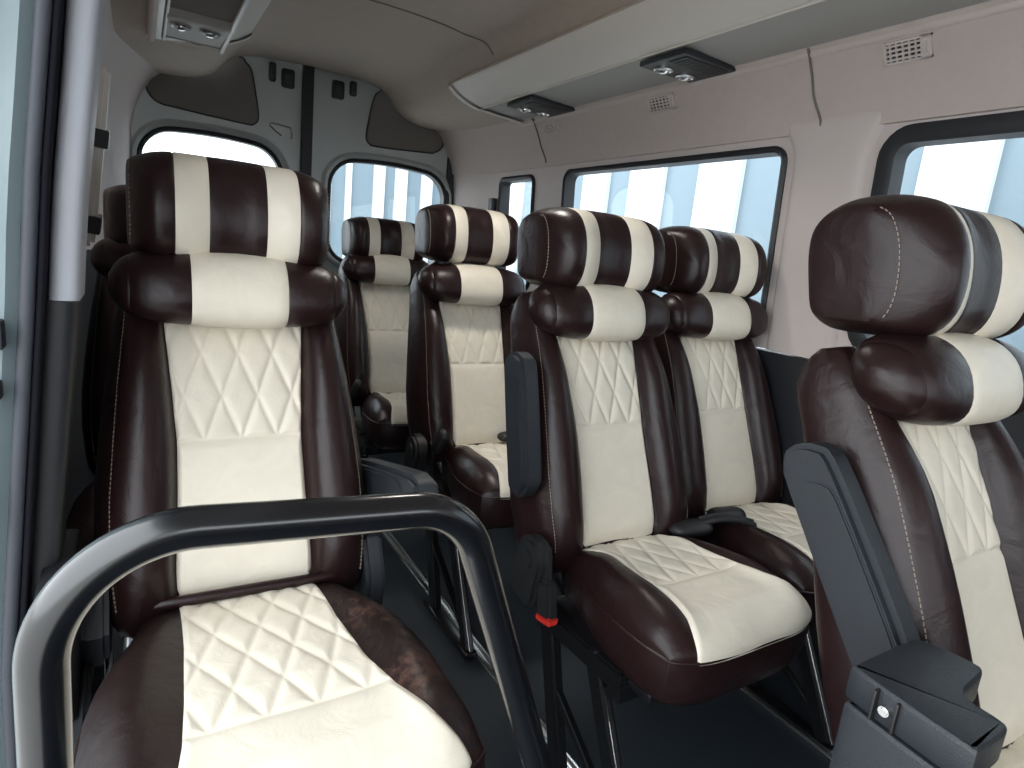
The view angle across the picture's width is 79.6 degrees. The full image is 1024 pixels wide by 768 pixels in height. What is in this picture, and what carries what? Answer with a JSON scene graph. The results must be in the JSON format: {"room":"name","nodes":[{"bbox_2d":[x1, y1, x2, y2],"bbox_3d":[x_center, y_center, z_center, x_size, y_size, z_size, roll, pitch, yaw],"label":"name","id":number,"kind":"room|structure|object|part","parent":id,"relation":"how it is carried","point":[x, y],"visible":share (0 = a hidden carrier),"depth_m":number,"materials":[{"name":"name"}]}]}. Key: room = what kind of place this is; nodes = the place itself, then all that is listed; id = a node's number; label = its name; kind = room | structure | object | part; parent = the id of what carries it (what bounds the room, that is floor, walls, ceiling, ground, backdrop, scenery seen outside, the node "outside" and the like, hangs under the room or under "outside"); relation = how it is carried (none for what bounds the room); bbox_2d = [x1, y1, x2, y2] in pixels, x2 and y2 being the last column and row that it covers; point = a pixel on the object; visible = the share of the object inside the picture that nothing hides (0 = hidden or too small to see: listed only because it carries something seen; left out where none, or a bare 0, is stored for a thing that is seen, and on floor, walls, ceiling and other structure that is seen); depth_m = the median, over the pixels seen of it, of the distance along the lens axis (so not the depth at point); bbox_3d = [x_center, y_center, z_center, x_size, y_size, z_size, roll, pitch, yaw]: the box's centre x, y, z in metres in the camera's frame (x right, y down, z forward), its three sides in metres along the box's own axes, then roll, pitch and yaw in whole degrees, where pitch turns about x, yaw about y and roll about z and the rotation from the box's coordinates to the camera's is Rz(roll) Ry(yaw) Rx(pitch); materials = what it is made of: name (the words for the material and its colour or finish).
{"room":"vehicle interior","nodes":[
{"label":"vehicle interior","id":0,"kind":"room"},
{"bbox_2d":[86,0,159,249],"bbox_3d":[-1.162,-0.739,1.752,0.251,0.760,2.274,0,13,-28],"label":"wall","id":1,"kind":"structure","parent":0,"point":[131,73],"depth_m":2.38,"materials":[{"name":"grey plastic"}]},
{"bbox_2d":[0,0,33,767],"bbox_3d":[-0.756,-0.071,0.736,0.431,1.850,0.178,-1,14,-31],"label":"door","id":2,"kind":"structure","parent":1,"relation":"in","point":[16,16],"depth_m":0.74,"materials":[{"name":"grey paint"}]},
{"bbox_3d":[-0.667,0.009,0.741,0.080,0.024,0.030,-1,14,-31],"label":"guide plate","id":3,"kind":"part","parent":2,"relation":"part of","materials":[{"name":"black plastic"}]},
{"bbox_3d":[-0.655,-0.060,0.730,0.080,0.036,0.030,-1,14,-31],"label":"guide plate","id":4,"kind":"part","parent":2,"relation":"part of","materials":[{"name":"black plastic"}]},
{"bbox_2d":[0,0,53,767],"bbox_3d":[-0.627,-0.027,0.833,0.149,1.850,0.125,-1,14,-31],"label":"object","id":5,"kind":"object","parent":2,"relation":"attached to","point":[43,9],"visible":0.59,"depth_m":0.77,"materials":[{"name":"black rubber"}]},
{"bbox_2d":[19,0,65,628],"bbox_3d":[-0.615,-0.027,0.838,0.140,1.850,0.110,-1,14,-31],"label":"seal","id":6,"kind":"object","parent":1,"relation":"attached to","point":[59,7],"visible":0.53,"depth_m":0.77,"materials":[{"name":"black rubber"}]},
{"bbox_2d":[30,296,80,605],"bbox_3d":[-0.693,0.371,0.935,0.095,1.020,0.108,-1,14,-31],"label":"trim","id":7,"kind":"structure","parent":1,"relation":"attached to","point":[62,317],"depth_m":0.84,"materials":[{"name":"black plastic"}]},
{"bbox_2d":[48,0,105,300],"bbox_3d":[-0.540,-0.504,0.787,0.113,0.785,0.115,-1,14,-31],"label":"grab handle","id":8,"kind":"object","parent":1,"relation":"attached to","point":[84,19],"depth_m":0.77,"materials":[{"name":"grey plastic"}]},
{"bbox_2d":[67,249,96,517],"bbox_3d":[-1.321,0.120,1.886,0.124,1.000,2.266,0,13,-28],"label":"trim","id":9,"kind":"structure","parent":1,"relation":"attached to","point":[81,476],"depth_m":2.05,"materials":[{"name":"black plastic"}]},
{"bbox_2d":[87,66,110,245],"bbox_3d":[-0.822,-0.439,1.186,0.090,0.338,0.093,-1,14,-31],"label":"slider","id":10,"kind":"object","parent":1,"relation":"attached to","point":[102,136],"visible":0.4,"depth_m":1.18,"materials":[{"name":"grey metal"}]},
{"bbox_2d":[130,56,301,171],"bbox_3d":[-1.483,-0.583,2.887,0.964,1.970,0.106,-3,15,-37],"label":"door","id":11,"kind":"structure","parent":1,"relation":"in","point":[253,101],"depth_m":2.82,"materials":[{"name":"silver metal"}]},
{"bbox_3d":[-1.372,-1.350,2.744,0.450,0.282,0.014,-2,14,-34],"label":"inset panel","id":12,"kind":"part","parent":11,"relation":"part of","materials":[{"name":"grey"}]},
{"bbox_2d":[110,0,636,131],"bbox_3d":[0.294,-0.881,0.886,1.615,0.217,4.874,-1,14,-31],"label":"ceiling","id":13,"kind":"structure","parent":0,"point":[413,59],"depth_m":2.31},
{"bbox_2d":[146,0,270,46],"bbox_3d":[-0.019,-0.728,0.378,0.319,0.111,4.176,-1,14,-31],"label":"console","id":14,"kind":"object","parent":13,"relation":"attached to","point":[255,9],"visible":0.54,"depth_m":1.92,"materials":[{"name":"grey plastic"}]},
{"bbox_3d":[-0.143,-0.681,0.306,0.024,0.024,4.160,-1,14,-31],"label":"moulding","id":15,"kind":"part","parent":14,"relation":"part of","materials":[{"name":"grey plastic"}]},
{"bbox_2d":[155,0,250,53],"bbox_3d":[-0.917,-1.065,1.793,0.208,0.039,0.692,-1,14,-31],"label":"bay","id":16,"kind":"object","parent":14,"relation":"attached to","point":[209,23],"visible":1,"depth_m":1.81,"materials":[{"name":"grey plastic"}]},
{"bbox_3d":[-0.990,-1.104,1.929,0.170,0.016,0.340,-1,14,-31],"label":"lamp plate","id":17,"kind":"part","parent":16,"relation":"part of","materials":[{"name":"grey plastic"}]},
{"bbox_2d":[369,0,493,54],"bbox_3d":[-0.412,-1.228,2.056,0.768,0.079,0.049,0,13,-27],"label":"trim","id":18,"kind":"structure","parent":13,"relation":"attached to","point":[369,0],"depth_m":2.13,"materials":[{"name":"grey plastic"}]},
{"bbox_2d":[448,0,1023,126],"bbox_3d":[0.944,-0.753,0.963,0.410,0.111,4.186,-1,14,-31],"label":"console","id":19,"kind":"object","parent":13,"relation":"attached to","point":[598,59],"visible":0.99,"depth_m":1.67,"materials":[{"name":"grey plastic"}]},
{"bbox_2d":[507,96,574,116],"bbox_3d":[0.117,-1.105,2.470,0.213,0.031,0.184,-1,14,-31],"label":"reading lamp","id":20,"kind":"object","parent":19,"relation":"attached to","point":[542,107],"visible":1,"depth_m":2.43,"materials":[{"name":"black plastic"}]},
{"bbox_2d":[524,101,568,113],"bbox_3d":[0.138,-1.092,2.431,0.170,0.006,0.068,-1,14,-31],"label":"grille","id":21,"kind":"object","parent":20,"relation":"attached to","point":[551,106],"depth_m":2.41,"materials":[{"name":"black plastic"}]},
{"bbox_2d":[640,48,735,82],"bbox_3d":[0.517,-0.928,1.812,0.213,0.031,0.184,-1,14,-31],"label":"reading lamp","id":22,"kind":"object","parent":19,"relation":"attached to","point":[688,65],"visible":1,"depth_m":1.78,"materials":[{"name":"black plastic"}]},
{"bbox_2d":[669,56,727,75],"bbox_3d":[0.538,-0.915,1.773,0.170,0.006,0.068,-1,14,-31],"label":"grille","id":23,"kind":"object","parent":22,"relation":"attached to","point":[702,65],"depth_m":1.76,"materials":[{"name":"black plastic"}]},
{"bbox_2d":[112,452,830,767],"bbox_3d":[0.115,0.914,1.302,1.820,0.030,5.040,-1,14,-31],"label":"floor","id":24,"kind":"structure","parent":0,"point":[731,730],"depth_m":1.62,"materials":[{"name":"grey plastic"}]},
{"bbox_2d":[33,529,81,726],"bbox_3d":[-0.683,0.564,0.950,0.040,0.640,0.220,-1,14,-31],"label":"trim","id":25,"kind":"structure","parent":24,"relation":"on","point":[72,545],"depth_m":0.88,"materials":[{"name":"black plastic"}]},
{"bbox_2d":[66,184,135,699],"bbox_3d":[-0.837,0.122,1.571,0.474,1.219,0.839,-1,14,-31],"label":"passenger seat","id":26,"kind":"object","parent":24,"relation":"on","point":[114,245],"visible":0.12,"depth_m":1.58,"materials":[{"name":"brown leather"}]},
{"bbox_2d":[66,480,94,548],"bbox_3d":[-0.774,0.303,1.473,0.472,0.185,0.529,-1,14,-31],"label":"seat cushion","id":27,"kind":"object","parent":26,"relation":"on","point":[81,515],"depth_m":1.25,"materials":[{"name":"brown leather"}]},
{"bbox_3d":[-0.942,-0.066,1.738,0.457,0.611,0.347,-1,14,-31],"label":"backrest","id":28,"kind":"part","parent":26,"relation":"part of","materials":[{"name":"brown leather"}]},
{"bbox_2d":[123,637,132,651],"bbox_3d":[-1.069,0.687,1.727,0.036,0.010,2.550,-1,14,-31],"label":"floor track","id":29,"kind":"object","parent":24,"relation":"on","point":[127,641],"visible":0.02,"depth_m":1.67,"materials":[{"name":"silver metal"}]},
{"bbox_2d":[73,151,486,767],"bbox_3d":[-0.394,0.269,0.997,0.562,1.251,0.862,-1,14,-31],"label":"passenger seat","id":30,"kind":"object","parent":29,"relation":"on","point":[226,378],"visible":0.95,"depth_m":1.02,"materials":[{"name":"brown leather"}]},
{"bbox_3d":[-0.608,0.467,0.871,0.040,0.059,0.297,-1,14,-31],"label":"recline lever","id":31,"kind":"part","parent":30,"relation":"part of","materials":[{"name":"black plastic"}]},
{"bbox_3d":[-0.516,0.098,1.159,0.457,0.611,0.346,-1,14,-31],"label":"backrest","id":32,"kind":"part","parent":30,"relation":"part of","materials":[{"name":"brown leather"}]},
{"bbox_3d":[-0.499,0.117,1.132,0.243,0.497,0.212,-1,14,-31],"label":"backrest panel","id":33,"kind":"part","parent":30,"relation":"part of","materials":[{"name":"beige leather"}]},
{"bbox_2d":[74,583,484,767],"bbox_3d":[-0.347,0.466,0.894,0.472,0.185,0.529,-1,14,-31],"label":"seat cushion","id":34,"kind":"object","parent":30,"relation":"on","point":[210,675],"depth_m":0.83,"materials":[{"name":"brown leather"}]},
{"bbox_3d":[-0.320,0.414,0.889,0.349,0.063,0.519,-1,14,-31],"label":"cushion panel","id":35,"kind":"part","parent":30,"relation":"part of","materials":[{"name":"beige leather"}]},
{"bbox_3d":[-0.238,0.199,1.201,0.053,0.083,0.376,-1,0,-31],"label":"armrest","id":36,"kind":"part","parent":30,"relation":"part of","materials":[{"name":"black plastic"}]},
{"bbox_2d":[12,492,552,767],"bbox_3d":[-0.111,0.536,0.678,0.719,0.916,0.084,-1,14,-31],"label":"bar","id":37,"kind":"object","parent":24,"relation":"on","point":[41,661],"visible":1,"depth_m":0.48,"materials":[{"name":"black metal"}]},
{"bbox_2d":[335,216,442,480],"bbox_3d":[-0.490,-0.059,2.571,0.496,1.233,0.725,-1,14,-31],"label":"passenger seat","id":38,"kind":"object","parent":24,"relation":"on","point":[380,263],"visible":0.6,"depth_m":2.58,"materials":[{"name":"brown leather"}]},
{"bbox_3d":[-0.551,-0.227,2.701,0.457,0.611,0.347,-1,14,-31],"label":"backrest","id":39,"kind":"part","parent":38,"relation":"part of","materials":[{"name":"brown leather"}]},
{"bbox_3d":[-0.450,0.133,2.568,0.430,0.199,0.443,-1,14,-31],"label":"seat frame","id":40,"kind":"part","parent":38,"relation":"part of","materials":[{"name":"black paint"}]},
{"bbox_3d":[-0.534,-0.208,2.674,0.243,0.497,0.212,-1,14,-31],"label":"backrest panel","id":41,"kind":"part","parent":38,"relation":"part of","materials":[{"name":"beige leather"}]},
{"bbox_2d":[360,392,409,448],"bbox_3d":[-0.412,0.128,2.484,0.411,0.185,0.412,-1,14,-31],"label":"seat cushion","id":42,"kind":"object","parent":38,"relation":"on","point":[384,423],"depth_m":2.28,"materials":[{"name":"brown leather"}]},
{"bbox_3d":[-0.386,0.074,2.479,0.346,0.069,0.406,-1,14,-31],"label":"cushion panel","id":43,"kind":"part","parent":38,"relation":"part of","materials":[{"name":"beige leather"}]},
{"bbox_2d":[380,532,579,767],"bbox_3d":[-0.041,0.798,1.692,0.036,0.010,3.700,-1,14,-31],"label":"floor track","id":44,"kind":"object","parent":24,"relation":"on","point":[482,656],"visible":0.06,"depth_m":1.98,"materials":[{"name":"silver metal"}]},
{"bbox_2d":[404,204,564,659],"bbox_3d":[-0.081,0.080,1.992,0.496,1.277,0.725,-1,14,-31],"label":"passenger seat","id":45,"kind":"object","parent":24,"relation":"on","point":[459,346],"visible":0.77,"depth_m":2.00,"materials":[{"name":"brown leather"}]},
{"bbox_3d":[-0.144,-0.067,2.128,0.457,0.611,0.346,-1,14,-31],"label":"backrest","id":46,"kind":"part","parent":45,"relation":"part of","materials":[{"name":"brown leather"}]},
{"bbox_3d":[-0.043,0.293,1.995,0.430,0.199,0.443,-1,14,-31],"label":"seat frame","id":47,"kind":"part","parent":45,"relation":"part of","materials":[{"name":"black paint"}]},
{"bbox_3d":[-0.127,-0.048,2.101,0.243,0.497,0.212,-1,14,-31],"label":"backrest panel","id":48,"kind":"part","parent":45,"relation":"part of","materials":[{"name":"beige leather"}]},
{"bbox_2d":[441,446,513,527],"bbox_3d":[-0.004,0.289,1.911,0.411,0.185,0.412,-1,14,-31],"label":"seat cushion","id":49,"kind":"object","parent":45,"relation":"on","point":[476,477],"depth_m":1.72,"materials":[{"name":"brown leather"}]},
{"bbox_3d":[0.021,0.234,1.906,0.345,0.069,0.406,-1,14,-31],"label":"cushion panel","id":50,"kind":"part","parent":45,"relation":"part of","materials":[{"name":"beige leather"}]},
{"bbox_2d":[504,207,811,767],"bbox_3d":[0.312,0.255,1.399,0.620,1.252,0.723,-1,14,-31],"label":"passenger seat","id":51,"kind":"object","parent":24,"relation":"on","point":[654,612],"visible":1,"depth_m":1.34,"materials":[{"name":"brown leather"}]},
{"bbox_3d":[0.024,0.086,1.323,0.053,0.312,0.083,-1,-1,-31],"label":"armrest","id":52,"kind":"part","parent":51,"relation":"part of","materials":[{"name":"black plastic"}]},
{"bbox_3d":[0.304,0.458,1.371,0.430,0.199,0.443,-1,14,-31],"label":"seat frame","id":53,"kind":"part","parent":51,"relation":"part of","materials":[{"name":"black paint"}]},
{"bbox_3d":[0.203,0.098,1.504,0.457,0.611,0.347,-1,14,-31],"label":"backrest","id":54,"kind":"part","parent":51,"relation":"part of","materials":[{"name":"brown leather"}]},
{"bbox_3d":[0.220,0.117,1.477,0.243,0.497,0.212,-1,14,-31],"label":"backrest panel","id":55,"kind":"part","parent":51,"relation":"part of","materials":[{"name":"beige leather"}]},
{"bbox_2d":[563,536,808,705],"bbox_3d":[0.343,0.454,1.287,0.411,0.185,0.412,-1,14,-31],"label":"seat cushion","id":56,"kind":"object","parent":51,"relation":"on","point":[666,620],"depth_m":1.16,"materials":[{"name":"brown leather"}]},
{"bbox_3d":[0.368,0.399,1.282,0.346,0.069,0.406,-1,14,-31],"label":"cushion panel","id":57,"kind":"part","parent":51,"relation":"part of","materials":[{"name":"beige leather"}]},
{"bbox_2d":[740,687,832,759],"bbox_3d":[0.495,0.784,2.014,0.036,0.010,3.700,-1,14,-31],"label":"floor track","id":58,"kind":"object","parent":24,"relation":"on","point":[814,744],"visible":0.02,"depth_m":1.61,"materials":[{"name":"silver metal"}]},
{"bbox_2d":[653,226,833,752],"bbox_3d":[0.641,0.231,1.661,0.457,1.259,0.724,-1,14,-31],"label":"passenger seat","id":59,"kind":"object","parent":58,"relation":"on","point":[715,372],"visible":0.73,"depth_m":1.68,"materials":[{"name":"brown leather"}]},
{"bbox_3d":[0.579,0.095,1.758,0.243,0.497,0.212,-1,14,-31],"label":"backrest panel","id":60,"kind":"part","parent":59,"relation":"part of","materials":[{"name":"beige leather"}]},
{"bbox_3d":[0.562,0.075,1.785,0.457,0.611,0.346,-1,14,-31],"label":"backrest","id":61,"kind":"part","parent":59,"relation":"part of","materials":[{"name":"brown leather"}]},
{"bbox_2d":[691,503,816,628],"bbox_3d":[0.702,0.431,1.568,0.411,0.185,0.412,-1,14,-31],"label":"seat cushion","id":62,"kind":"object","parent":59,"relation":"on","point":[778,542],"depth_m":1.47,"materials":[{"name":"brown leather"}]},
{"bbox_3d":[0.727,0.377,1.563,0.346,0.069,0.406,-1,14,-31],"label":"cushion panel","id":63,"kind":"part","parent":59,"relation":"part of","materials":[{"name":"beige leather"}]},
{"bbox_2d":[783,194,1023,767],"bbox_3d":[0.650,0.407,0.787,0.636,1.272,0.747,-1,14,-31],"label":"passenger seat","id":64,"kind":"object","parent":24,"relation":"on","point":[905,482],"visible":1,"depth_m":0.84,"materials":[{"name":"brown leather"}]},
{"bbox_3d":[0.450,0.235,0.817,0.053,0.329,0.087,-1,-21,-31],"label":"armrest","id":65,"kind":"part","parent":64,"relation":"part of","materials":[{"name":"black plastic"}]},
{"bbox_3d":[0.648,0.261,0.955,0.457,0.611,0.346,-1,12,-31],"label":"backrest","id":66,"kind":"part","parent":64,"relation":"part of","materials":[{"name":"brown leather"}]},
{"bbox_3d":[0.665,0.279,0.927,0.243,0.497,0.212,-1,12,-31],"label":"backrest panel","id":67,"kind":"part","parent":64,"relation":"part of","materials":[{"name":"beige leather"}]},
{"bbox_3d":[0.817,0.560,0.726,0.346,0.069,0.406,-1,14,-31],"label":"cushion panel","id":68,"kind":"part","parent":64,"relation":"part of","materials":[{"name":"beige leather"}]},
{"bbox_2d":[451,107,1023,357],"bbox_3d":[0.985,-0.323,1.499,0.168,0.630,5.042,-2,14,-32],"label":"wall","id":69,"kind":"structure","parent":0,"point":[470,190],"depth_m":2.16,"materials":[{"name":"grey plastic"}]},
{"bbox_2d":[300,65,314,175],"bbox_3d":[-1.067,-0.603,3.135,0.050,1.950,0.048,-1,14,-31],"label":"door frame","id":70,"kind":"structure","parent":69,"relation":"attached to","point":[307,104],"depth_m":2.97,"materials":[{"name":"black rubber"}]},
{"bbox_2d":[311,68,451,420],"bbox_3d":[-0.645,-0.604,3.395,0.984,1.970,0.101,0,13,-25],"label":"door","id":71,"kind":"structure","parent":69,"relation":"in","point":[355,121],"depth_m":3.14,"materials":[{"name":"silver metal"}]},
{"bbox_3d":[-0.552,-1.374,3.233,0.415,0.282,0.013,0,13,-28],"label":"inset panel","id":72,"kind":"part","parent":71,"relation":"part of","materials":[{"name":"grey plastic"}]},
{"bbox_2d":[443,157,453,263],"bbox_3d":[-0.398,-0.523,3.569,0.100,1.750,0.080,-1,14,-31],"label":"door frame","id":73,"kind":"structure","parent":69,"relation":"attached to","point":[449,176],"depth_m":3.40,"materials":[{"name":"grey plastic"}]},
{"bbox_2d":[488,198,496,210],"bbox_3d":[-0.115,-0.896,3.180,0.072,0.130,0.053,-5,16,-41],"label":"anchor","id":74,"kind":"object","parent":69,"relation":"attached to","point":[492,202],"visible":0.26,"depth_m":3.17,"materials":[{"name":"black plastic"}]},
{"bbox_2d":[495,174,534,290],"bbox_3d":[0.027,-0.751,3.075,0.089,0.547,0.340,-1,14,-31],"label":"window","id":75,"kind":"structure","parent":69,"relation":"in","point":[505,183],"depth_m":3.12,"materials":[{"name":"black rubber"}]},
{"bbox_2d":[532,118,546,162],"bbox_3d":[0.119,-1.080,2.731,0.090,0.178,0.020,2,12,-16],"label":"trim","id":76,"kind":"structure","parent":69,"relation":"attached to","point":[532,118],"depth_m":2.73,"materials":[{"name":"grey"}]},
{"bbox_2d":[542,120,559,135],"bbox_3d":[0.167,-1.093,2.624,0.032,0.047,0.105,-1,14,-31],"label":"air vent","id":77,"kind":"object","parent":69,"relation":"attached to","point":[552,127],"visible":1,"depth_m":2.62,"materials":[{"name":"grey plastic"}]},
{"bbox_2d":[647,92,676,113],"bbox_3d":[0.503,-0.945,2.069,0.032,0.047,0.120,-1,14,-31],"label":"air vent","id":78,"kind":"object","parent":69,"relation":"attached to","point":[664,102],"visible":1,"depth_m":2.06,"materials":[{"name":"grey plastic"}]},
{"bbox_2d":[561,146,787,310],"bbox_3d":[0.511,-0.537,2.280,0.090,0.549,1.110,-1,14,-31],"label":"window","id":79,"kind":"structure","parent":69,"relation":"in","point":[569,179],"depth_m":1.98,"materials":[{"name":"black rubber"}]},
{"bbox_2d":[437,0,1023,174],"bbox_3d":[0.898,-0.721,1.337,0.242,0.225,5.040,-1,14,-31],"label":"trim","id":80,"kind":"structure","parent":69,"relation":"attached to","point":[976,65],"depth_m":1.69,"materials":[{"name":"beige plastic"}]},
{"bbox_2d":[807,48,821,125],"bbox_3d":[0.794,-0.780,1.622,0.090,0.180,0.021,2,12,-16],"label":"trim","id":81,"kind":"structure","parent":69,"relation":"attached to","point":[808,49],"depth_m":1.63,"materials":[{"name":"grey plastic"}]},
{"bbox_2d":[766,111,884,358],"bbox_3d":[0.836,-0.401,1.692,0.056,0.655,0.316,-1,14,-31],"label":"trim","id":82,"kind":"structure","parent":69,"relation":"attached to","point":[831,159],"depth_m":1.69,"materials":[{"name":"grey plastic"}]},
{"bbox_2d":[755,347,1023,700],"bbox_3d":[0.912,0.430,1.656,0.125,0.925,5.042,-2,14,-32],"label":"trim","id":83,"kind":"structure","parent":69,"relation":"attached to","point":[782,371],"depth_m":1.79,"materials":[{"name":"black plastic"}]},
{"bbox_2d":[883,32,933,66],"bbox_3d":[0.907,-0.765,1.408,0.032,0.047,0.105,-1,14,-31],"label":"air vent","id":84,"kind":"object","parent":69,"relation":"attached to","point":[919,47],"visible":1,"depth_m":1.40,"materials":[{"name":"grey plastic"}]},
{"bbox_2d":[847,110,1023,347],"bbox_3d":[1.346,-0.175,0.907,0.090,0.563,1.665,-1,14,-31],"label":"window","id":85,"kind":"structure","parent":69,"relation":"in","point":[893,155],"depth_m":1.44,"materials":[{"name":"black rubber"}]},
{"label":"outside","id":86,"kind":"structure","parent":0,"visible":0},
{"bbox_3d":[-0.164,1.636,0.341,60.000,0.100,60.000,-1,14,-31],"label":"ground","id":87,"kind":"structure","parent":86,"visible":0},
{"bbox_2d":[329,163,439,262],"bbox_3d":[-1.861,-3.183,8.850,2.170,5.500,0.150,-1,14,-31],"label":"window","id":88,"kind":"structure","parent":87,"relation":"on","point":[365,190],"depth_m":8.84,"materials":[{"name":"clear glass"}]},
{"bbox_2d":[506,138,1023,352],"bbox_3d":[2.868,-1.157,3.382,0.150,4.700,15.155,-1,14,-31],"label":"window","id":89,"kind":"structure","parent":87,"relation":"on","point":[738,196],"depth_m":4.93,"materials":[{"name":"clear glass"}]}
]}

